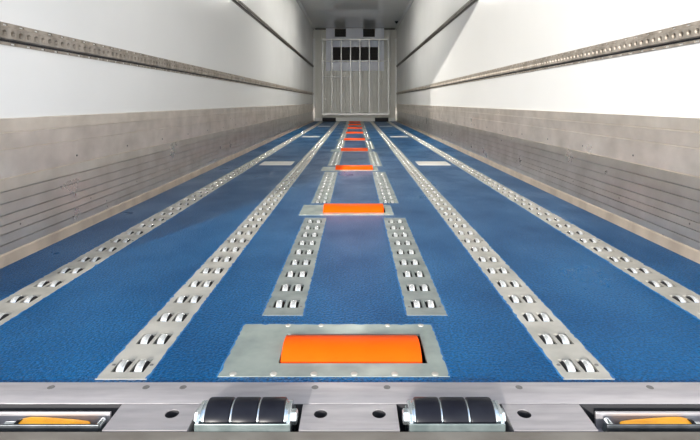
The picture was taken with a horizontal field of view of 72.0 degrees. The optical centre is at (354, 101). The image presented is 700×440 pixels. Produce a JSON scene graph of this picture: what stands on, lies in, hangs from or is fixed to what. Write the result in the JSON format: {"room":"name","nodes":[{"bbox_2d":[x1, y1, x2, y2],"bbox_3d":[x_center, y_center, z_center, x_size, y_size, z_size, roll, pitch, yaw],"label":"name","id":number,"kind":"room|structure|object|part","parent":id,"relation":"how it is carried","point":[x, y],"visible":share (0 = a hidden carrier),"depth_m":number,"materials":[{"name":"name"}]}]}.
{"room":"cargo space","nodes":[
{"label":"cargo space","id":0,"kind":"room"},
{"bbox_2d":[0,0,312,118],"bbox_3d":[-1.265,-0.733,7.600,0.060,3.005,13.520,0,0,0],"label":"wall","id":1,"kind":"structure","parent":0,"point":[218,35],"depth_m":2.95,"materials":[{"name":"white plastic"}]},
{"bbox_2d":[0,104,313,254],"bbox_3d":[-1.228,0.314,7.602,0.015,0.512,13.256,0,0,0],"label":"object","id":2,"kind":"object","parent":1,"relation":"attached to","point":[57,173],"depth_m":2.33,"materials":[{"name":"metal"}]},
{"bbox_2d":[0,21,313,94],"bbox_3d":[-1.226,-0.240,7.610,0.017,0.078,13.240,0,0,0],"label":"rail","id":3,"kind":"object","parent":1,"relation":"attached to","point":[10,34],"visible":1,"depth_m":2.34,"materials":[{"name":"beige"}]},
{"bbox_2d":[0,120,313,268],"bbox_3d":[-1.217,0.548,7.602,0.012,0.042,13.256,0,0,0],"label":"trim","id":4,"kind":"structure","parent":1,"relation":"attached to","point":[12,256],"depth_m":2.32,"materials":[{"name":"metal"}]},
{"bbox_2d":[231,0,313,66],"bbox_3d":[-1.226,-1.052,7.610,0.017,0.076,13.240,0,0,0],"label":"rail","id":5,"kind":"object","parent":1,"relation":"attached to","point":[239,3],"visible":1,"depth_m":6.56,"materials":[{"name":"black metal"}]},
{"bbox_2d":[296,0,314,29],"bbox_3d":[-1.210,-2.150,7.632,0.049,0.048,13.316,0,0,0],"label":"trim","id":6,"kind":"structure","parent":1,"relation":"attached to","point":[298,1],"depth_m":11.66,"materials":[{"name":"grey metal"}]},
{"bbox_2d":[313,39,314,106],"bbox_3d":[-1.208,-0.863,14.267,0.055,2.025,0.064,0,0,0],"label":"trim","id":7,"kind":"structure","parent":1,"relation":"attached to","point":[313,39],"depth_m":14.23,"materials":[{"name":"white metal"}]},
{"bbox_2d":[0,382,699,439],"bbox_3d":[0.000,0.668,0.855,2.590,0.204,0.239,0,0,0],"label":"door sill","id":8,"kind":"structure","parent":1,"relation":"attached to","point":[139,410],"depth_m":0.91,"materials":[{"name":"metal"}]},
{"bbox_2d":[0,411,110,431],"bbox_3d":[-0.604,0.590,0.873,0.303,0.039,0.063,0,0,0],"label":"recessed latch","id":9,"kind":"object","parent":8,"relation":"attached to","point":[10,421],"visible":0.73,"depth_m":0.88,"materials":[{"name":"metal"}]},
{"bbox_3d":[-0.546,0.587,0.876,0.128,0.018,0.023,0,0,0],"label":"handle","id":10,"kind":"part","parent":9,"relation":"part of","materials":[{"name":"yellow paint"}]},
{"bbox_2d":[0,411,110,423],"bbox_3d":[-0.604,0.590,0.873,0.303,0.032,0.063,0,0,0],"label":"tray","id":11,"kind":"object","parent":9,"relation":"on","point":[6,417],"depth_m":0.89,"materials":[{"name":"metal"}]},
{"bbox_2d":[194,397,297,431],"bbox_3d":[-0.196,0.581,0.874,0.185,0.082,0.075,0,0,0],"label":"roller","id":12,"kind":"object","parent":8,"relation":"attached to","point":[214,414],"visible":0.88,"depth_m":0.85,"materials":[{"name":"rubber"}]},
{"bbox_2d":[202,399,208,422],"bbox_3d":[-0.268,0.574,0.875,0.002,0.060,0.060,0,0,0],"label":"washer","id":13,"kind":"object","parent":12,"relation":"in","point":[205,403],"depth_m":0.86,"materials":[{"name":"metal"}]},
{"bbox_2d":[256,399,261,422],"bbox_3d":[-0.172,0.574,0.875,0.002,0.060,0.060,0,0,0],"label":"washer","id":14,"kind":"object","parent":12,"relation":"in","point":[258,401],"depth_m":0.86,"materials":[{"name":"metal"}]},
{"bbox_2d":[284,399,288,422],"bbox_3d":[-0.124,0.574,0.875,0.002,0.060,0.060,0,0,0],"label":"washer","id":15,"kind":"object","parent":12,"relation":"in","point":[286,401],"depth_m":0.86,"materials":[{"name":"metal"}]},
{"bbox_3d":[0.000,0.583,0.943,2.470,0.034,0.062,0,0,0],"label":"sill plate","id":16,"kind":"part","parent":8,"relation":"part of","materials":[{"name":"metal"}]},
{"bbox_2d":[402,397,505,431],"bbox_3d":[0.178,0.581,0.874,0.185,0.082,0.075,0,0,0],"label":"roller","id":17,"kind":"object","parent":8,"relation":"attached to","point":[420,414],"visible":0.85,"depth_m":0.85,"materials":[{"name":"rubber"}]},
{"bbox_2d":[411,399,415,422],"bbox_3d":[0.106,0.574,0.875,0.002,0.060,0.060,0,0,0],"label":"washer","id":18,"kind":"object","parent":17,"relation":"in","point":[413,401],"depth_m":0.86,"materials":[{"name":"metal"}]},
{"bbox_2d":[438,399,442,422],"bbox_3d":[0.154,0.574,0.875,0.002,0.060,0.060,0,0,0],"label":"washer","id":19,"kind":"object","parent":17,"relation":"in","point":[440,401],"depth_m":0.86,"materials":[{"name":"metal"}]},
{"bbox_2d":[465,399,470,422],"bbox_3d":[0.202,0.574,0.875,0.002,0.060,0.060,0,0,0],"label":"washer","id":20,"kind":"object","parent":17,"relation":"in","point":[467,401],"depth_m":0.86,"materials":[{"name":"metal"}]},
{"bbox_2d":[594,411,699,431],"bbox_3d":[0.597,0.590,0.873,0.303,0.039,0.063,0,0,0],"label":"recessed latch","id":21,"kind":"object","parent":8,"relation":"attached to","point":[605,421],"visible":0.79,"depth_m":0.88,"materials":[{"name":"metal"}]},
{"bbox_3d":[0.546,0.587,0.876,0.128,0.018,0.023,0,0,0],"label":"handle","id":22,"kind":"part","parent":21,"relation":"part of","materials":[{"name":"yellow paint"}]},
{"bbox_2d":[0,121,699,381],"bbox_3d":[0.000,0.570,7.637,2.470,0.001,13.326,0,0,0],"label":"floor","id":23,"kind":"structure","parent":0,"point":[637,334],"depth_m":1.53,"materials":[{"name":"blue rubber"}]},
{"bbox_2d":[0,121,322,326],"bbox_3d":[-0.958,0.593,7.617,0.123,0.065,13.254,0,0,0],"label":"track","id":24,"kind":"object","parent":23,"relation":"on","point":[15,304],"visible":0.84,"depth_m":1.83,"materials":[{"name":"grey metal"}]},
{"bbox_2d":[95,121,339,379],"bbox_3d":[-0.481,0.593,7.617,0.114,0.065,13.254,0,0,0],"label":"track","id":25,"kind":"object","parent":23,"relation":"on","point":[138,359],"visible":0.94,"depth_m":1.39,"materials":[{"name":"grey metal"}]},
{"bbox_2d":[113,169,294,371],"bbox_3d":[-0.481,0.599,7.615,0.090,0.053,13.234,0,0,0],"label":"rollers","id":26,"kind":"object","parent":25,"relation":"on","point":[144,352],"depth_m":1.39,"materials":[{"name":"silver"}]},
{"bbox_2d":[260,161,294,164],"bbox_3d":[-0.721,0.568,4.470,0.292,0.003,0.260,0,0,0],"label":"cover plate","id":27,"kind":"object","parent":23,"relation":"on","point":[264,162],"visible":1,"depth_m":4.44,"materials":[{"name":"grey metal"}]},
{"bbox_2d":[262,218,326,314],"bbox_3d":[-0.193,0.593,1.831,0.118,0.065,1.087,0,0,0],"label":"track","id":28,"kind":"object","parent":23,"relation":"on","point":[289,295],"visible":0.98,"depth_m":1.60,"materials":[{"name":"grey metal"}]},
{"bbox_2d":[274,221,321,307],"bbox_3d":[-0.193,0.599,1.829,0.094,0.053,1.067,0,0,0],"label":"rollers","id":29,"kind":"object","parent":28,"relation":"on","point":[292,287],"depth_m":1.65,"materials":[{"name":"silver metal"}]},
{"bbox_2d":[311,172,337,202],"bbox_3d":[-0.193,0.593,3.325,0.118,0.065,1.227,0,0,0],"label":"track","id":30,"kind":"object","parent":23,"relation":"on","point":[324,192],"visible":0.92,"depth_m":3.17,"materials":[{"name":"grey metal"}]},
{"bbox_2d":[322,118,335,121],"bbox_3d":[-0.751,0.512,14.010,0.390,0.114,0.100,0,0,0],"label":"block","id":31,"kind":"object","parent":23,"relation":"on","point":[323,119],"visible":0.93,"depth_m":13.96,"materials":[{"name":"black"}]},
{"bbox_2d":[216,324,451,376],"bbox_3d":[-0.044,0.640,1.119,0.490,0.180,0.240,0,0,0],"label":"roller","id":32,"kind":"object","parent":23,"relation":"in","point":[258,350],"visible":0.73,"depth_m":1.08,"materials":[{"name":"orange"}]},
{"bbox_2d":[327,152,342,165],"bbox_3d":[-0.193,0.593,4.884,0.118,0.065,1.208,0,0,0],"label":"track","id":33,"kind":"object","parent":23,"relation":"on","point":[336,157],"visible":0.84,"depth_m":4.77,"materials":[{"name":"grey metal"}]},
{"bbox_2d":[334,141,345,148],"bbox_3d":[-0.193,0.593,6.434,0.118,0.065,1.208,0,0,0],"label":"track","id":34,"kind":"object","parent":23,"relation":"on","point":[340,144],"visible":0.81,"depth_m":6.30,"materials":[{"name":"grey metal"}]},
{"bbox_2d":[339,134,346,138],"bbox_3d":[-0.193,0.593,7.984,0.118,0.065,1.208,0,0,0],"label":"track","id":35,"kind":"object","parent":23,"relation":"on","point":[342,136],"visible":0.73,"depth_m":7.95,"materials":[{"name":"grey metal"}]},
{"bbox_2d":[298,204,393,214],"bbox_3d":[-0.044,0.634,2.547,0.490,0.192,0.240,0,0,0],"label":"roller","id":36,"kind":"object","parent":23,"relation":"in","point":[326,209],"visible":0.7,"depth_m":2.50,"materials":[{"name":"orange"}]},
{"bbox_2d":[320,165,378,170],"bbox_3d":[-0.044,0.634,4.112,0.490,0.192,0.240,0,0,0],"label":"roller","id":37,"kind":"object","parent":23,"relation":"in","point":[338,167],"visible":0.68,"depth_m":4.06,"materials":[{"name":"orange"}]},
{"bbox_3d":[-0.044,0.572,4.110,0.482,0.006,0.236,0,0,0],"label":"mounting plate","id":38,"kind":"part","parent":37,"relation":"part of","materials":[{"name":"silver metal"}]},
{"bbox_2d":[330,148,371,151],"bbox_3d":[-0.044,0.634,5.662,0.490,0.192,0.240,0,0,0],"label":"roller","id":39,"kind":"object","parent":23,"relation":"in","point":[341,149],"visible":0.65,"depth_m":5.61,"materials":[{"name":"orange"}]},
{"bbox_2d":[336,138,367,140],"bbox_3d":[-0.044,0.634,7.212,0.490,0.192,0.240,0,0,0],"label":"roller","id":40,"kind":"object","parent":23,"relation":"in","point":[344,139],"visible":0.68,"depth_m":7.16,"materials":[{"name":"orange"}]},
{"bbox_3d":[-0.044,0.572,7.210,0.482,0.006,0.236,0,0,0],"label":"mounting plate","id":41,"kind":"part","parent":40,"relation":"part of","materials":[{"name":"silver metal"}]},
{"bbox_2d":[339,132,365,133],"bbox_3d":[-0.044,0.634,8.762,0.490,0.192,0.240,0,0,0],"label":"roller","id":42,"kind":"object","parent":23,"relation":"in","point":[346,132],"visible":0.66,"depth_m":8.70,"materials":[{"name":"orange"}]},
{"bbox_2d":[342,127,363,128],"bbox_3d":[-0.044,0.634,10.312,0.490,0.192,0.240,0,0,0],"label":"roller","id":43,"kind":"object","parent":23,"relation":"in","point":[347,127],"visible":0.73,"depth_m":10.28,"materials":[{"name":"orange"}]},
{"bbox_2d":[363,134,370,138],"bbox_3d":[0.193,0.593,7.984,0.118,0.065,1.208,0,0,0],"label":"track","id":44,"kind":"object","parent":23,"relation":"on","point":[366,136],"visible":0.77,"depth_m":7.94,"materials":[{"name":"grey metal"}]},
{"bbox_2d":[364,141,374,148],"bbox_3d":[0.193,0.593,6.434,0.118,0.065,1.208,0,0,0],"label":"track","id":45,"kind":"object","parent":23,"relation":"on","point":[369,144],"visible":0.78,"depth_m":6.30,"materials":[{"name":"grey metal"}]},
{"bbox_2d":[367,152,382,165],"bbox_3d":[0.193,0.593,4.884,0.118,0.065,1.208,0,0,0],"label":"track","id":46,"kind":"object","parent":23,"relation":"on","point":[374,160],"visible":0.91,"depth_m":4.77,"materials":[{"name":"grey metal"}]},
{"bbox_2d":[375,118,387,121],"bbox_3d":[0.775,0.512,14.010,0.390,0.114,0.100,0,0,0],"label":"block","id":47,"kind":"object","parent":23,"relation":"on","point":[376,119],"visible":1,"depth_m":13.96,"materials":[{"name":"black"}]},
{"bbox_2d":[372,172,398,202],"bbox_3d":[0.193,0.593,3.325,0.118,0.065,1.227,0,0,0],"label":"track","id":48,"kind":"object","parent":23,"relation":"on","point":[384,189],"visible":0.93,"depth_m":3.17,"materials":[{"name":"grey metal"}]},
{"bbox_2d":[383,218,448,314],"bbox_3d":[0.193,0.593,1.831,0.118,0.065,1.087,0,0,0],"label":"track","id":49,"kind":"object","parent":23,"relation":"on","point":[420,295],"visible":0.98,"depth_m":1.60,"materials":[{"name":"grey metal"}]},
{"bbox_2d":[388,221,435,307],"bbox_3d":[0.193,0.599,1.829,0.094,0.053,1.067,0,0,0],"label":"rollers","id":50,"kind":"object","parent":49,"relation":"on","point":[417,287],"depth_m":1.65,"materials":[{"name":"silver metal"}]},
{"bbox_2d":[415,161,449,164],"bbox_3d":[0.721,0.568,4.470,0.292,0.003,0.260,0,0,0],"label":"cover plate","id":51,"kind":"object","parent":23,"relation":"on","point":[417,162],"visible":1,"depth_m":4.44,"materials":[{"name":"grey metal"}]},
{"bbox_2d":[370,121,615,379],"bbox_3d":[0.481,0.593,7.617,0.114,0.065,13.254,0,0,0],"label":"track","id":52,"kind":"object","parent":23,"relation":"on","point":[571,360],"visible":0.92,"depth_m":1.39,"materials":[{"name":"grey metal"}]},
{"bbox_2d":[415,169,596,371],"bbox_3d":[0.481,0.599,7.615,0.090,0.053,13.234,0,0,0],"label":"rollers","id":53,"kind":"object","parent":52,"relation":"on","point":[563,350],"depth_m":1.39,"materials":[{"name":"silver"}]},
{"bbox_2d":[387,121,699,320],"bbox_3d":[0.958,0.593,7.617,0.123,0.065,13.254,0,0,0],"label":"track","id":54,"kind":"object","parent":23,"relation":"on","point":[679,295],"visible":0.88,"depth_m":1.86,"materials":[{"name":"grey metal"}]},
{"bbox_2d":[313,29,396,120],"bbox_3d":[0.000,-0.703,14.330,2.470,2.945,0.060,0,0,0],"label":"wall","id":55,"kind":"structure","parent":0,"point":[318,35],"depth_m":14.30,"materials":[{"name":"grey metal"}]},
{"bbox_2d":[326,28,383,70],"bbox_3d":[0.000,-1.546,14.252,1.714,1.253,0.085,0,0,0],"label":"ventilation unit","id":56,"kind":"object","parent":55,"relation":"attached to","point":[331,33],"visible":0.99,"depth_m":14.21,"materials":[{"name":"white metal"}]},
{"bbox_2d":[335,30,345,36],"bbox_3d":[-0.433,-2.046,14.274,0.332,0.249,0.038,0,0,0],"label":"vent","id":57,"kind":"object","parent":56,"relation":"attached to","point":[338,33],"depth_m":14.28,"materials":[{"name":"black"}]},
{"bbox_2d":[333,47,377,59],"bbox_3d":[0.013,-1.427,14.274,1.333,0.393,0.038,0,0,0],"label":"vent","id":58,"kind":"object","parent":56,"relation":"attached to","point":[364,51],"depth_m":14.28,"materials":[{"name":"black plastic"}]},
{"bbox_2d":[363,30,374,36],"bbox_3d":[0.413,-2.046,14.274,0.351,0.249,0.038,0,0,0],"label":"vent","id":59,"kind":"object","parent":56,"relation":"attached to","point":[366,33],"depth_m":14.28,"materials":[{"name":"black plastic"}]},
{"bbox_2d":[316,118,393,120],"bbox_3d":[0.000,0.519,14.284,2.330,0.099,0.029,0,0,0],"label":"baseboard","id":60,"kind":"structure","parent":55,"relation":"attached to","point":[317,119],"depth_m":14.27,"materials":[{"name":"white metal"}]},
{"bbox_2d":[322,39,388,114],"bbox_3d":[0.012,-0.733,14.191,1.961,2.232,0.218,0,0,0],"label":"grille","id":61,"kind":"object","parent":55,"relation":"in","point":[331,61],"visible":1,"depth_m":14.08,"materials":[{"name":"silver metal"}]},
{"bbox_3d":[0.012,0.353,14.100,1.961,0.060,0.036,0,0,0],"label":"cross rail","id":62,"kind":"part","parent":61,"relation":"part of","materials":[{"name":"silver metal"}]},
{"bbox_3d":[0.012,-1.193,14.130,1.961,0.024,0.036,0,0,0],"label":"cross rail","id":63,"kind":"part","parent":61,"relation":"part of","materials":[{"name":"silver metal"}]},
{"bbox_3d":[0.012,-1.827,14.100,1.961,0.044,0.036,0,0,0],"label":"cross rail","id":64,"kind":"part","parent":61,"relation":"part of","materials":[{"name":"silver metal"}]},
{"bbox_2d":[300,0,409,27],"bbox_3d":[0.000,-2.205,7.600,2.470,0.060,13.520,0,0,0],"label":"ceiling","id":65,"kind":"structure","parent":0,"point":[322,13],"depth_m":11.71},
{"bbox_2d":[315,28,394,29],"bbox_3d":[0.000,-2.156,14.255,2.360,0.033,0.030,0,0,0],"label":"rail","id":66,"kind":"object","parent":65,"relation":"attached to","point":[315,28],"visible":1,"depth_m":14.24,"materials":[{"name":"grey metal"}]},
{"bbox_2d":[397,0,699,117],"bbox_3d":[1.265,-0.733,7.600,0.060,3.005,13.520,0,0,0],"label":"wall","id":67,"kind":"structure","parent":0,"point":[490,34],"depth_m":3.04,"materials":[{"name":"white plastic"}]},
{"bbox_2d":[395,39,396,106],"bbox_3d":[1.208,-0.863,14.267,0.055,2.025,0.064,0,0,0],"label":"trim","id":68,"kind":"structure","parent":67,"relation":"attached to","point":[395,39],"depth_m":14.23,"materials":[{"name":"white metal"}]},
{"bbox_2d":[395,0,413,29],"bbox_3d":[1.210,-2.150,7.632,0.049,0.048,13.316,0,0,0],"label":"trim","id":69,"kind":"structure","parent":67,"relation":"attached to","point":[411,1],"depth_m":11.66,"materials":[{"name":"grey metal"}]},
{"bbox_2d":[396,0,477,66],"bbox_3d":[1.226,-1.058,7.610,0.017,0.076,13.240,0,0,0],"label":"rail","id":70,"kind":"object","parent":67,"relation":"attached to","point":[469,3],"visible":1,"depth_m":6.64,"materials":[{"name":"black"}]},
{"bbox_2d":[396,104,699,250],"bbox_3d":[1.228,0.314,7.602,0.015,0.512,13.256,0,0,0],"label":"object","id":71,"kind":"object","parent":67,"relation":"attached to","point":[643,170],"depth_m":2.40,"materials":[{"name":"metal"}]},
{"bbox_2d":[396,20,699,94],"bbox_3d":[1.226,-0.252,7.610,0.017,0.078,13.240,0,0,0],"label":"rail","id":72,"kind":"object","parent":67,"relation":"attached to","point":[684,34],"visible":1,"depth_m":2.41,"materials":[{"name":"beige"}]},
{"bbox_2d":[396,120,699,263],"bbox_3d":[1.217,0.548,7.602,0.012,0.042,13.256,0,0,0],"label":"trim","id":73,"kind":"structure","parent":67,"relation":"attached to","point":[675,246],"depth_m":2.38,"materials":[{"name":"metal"}]}
]}

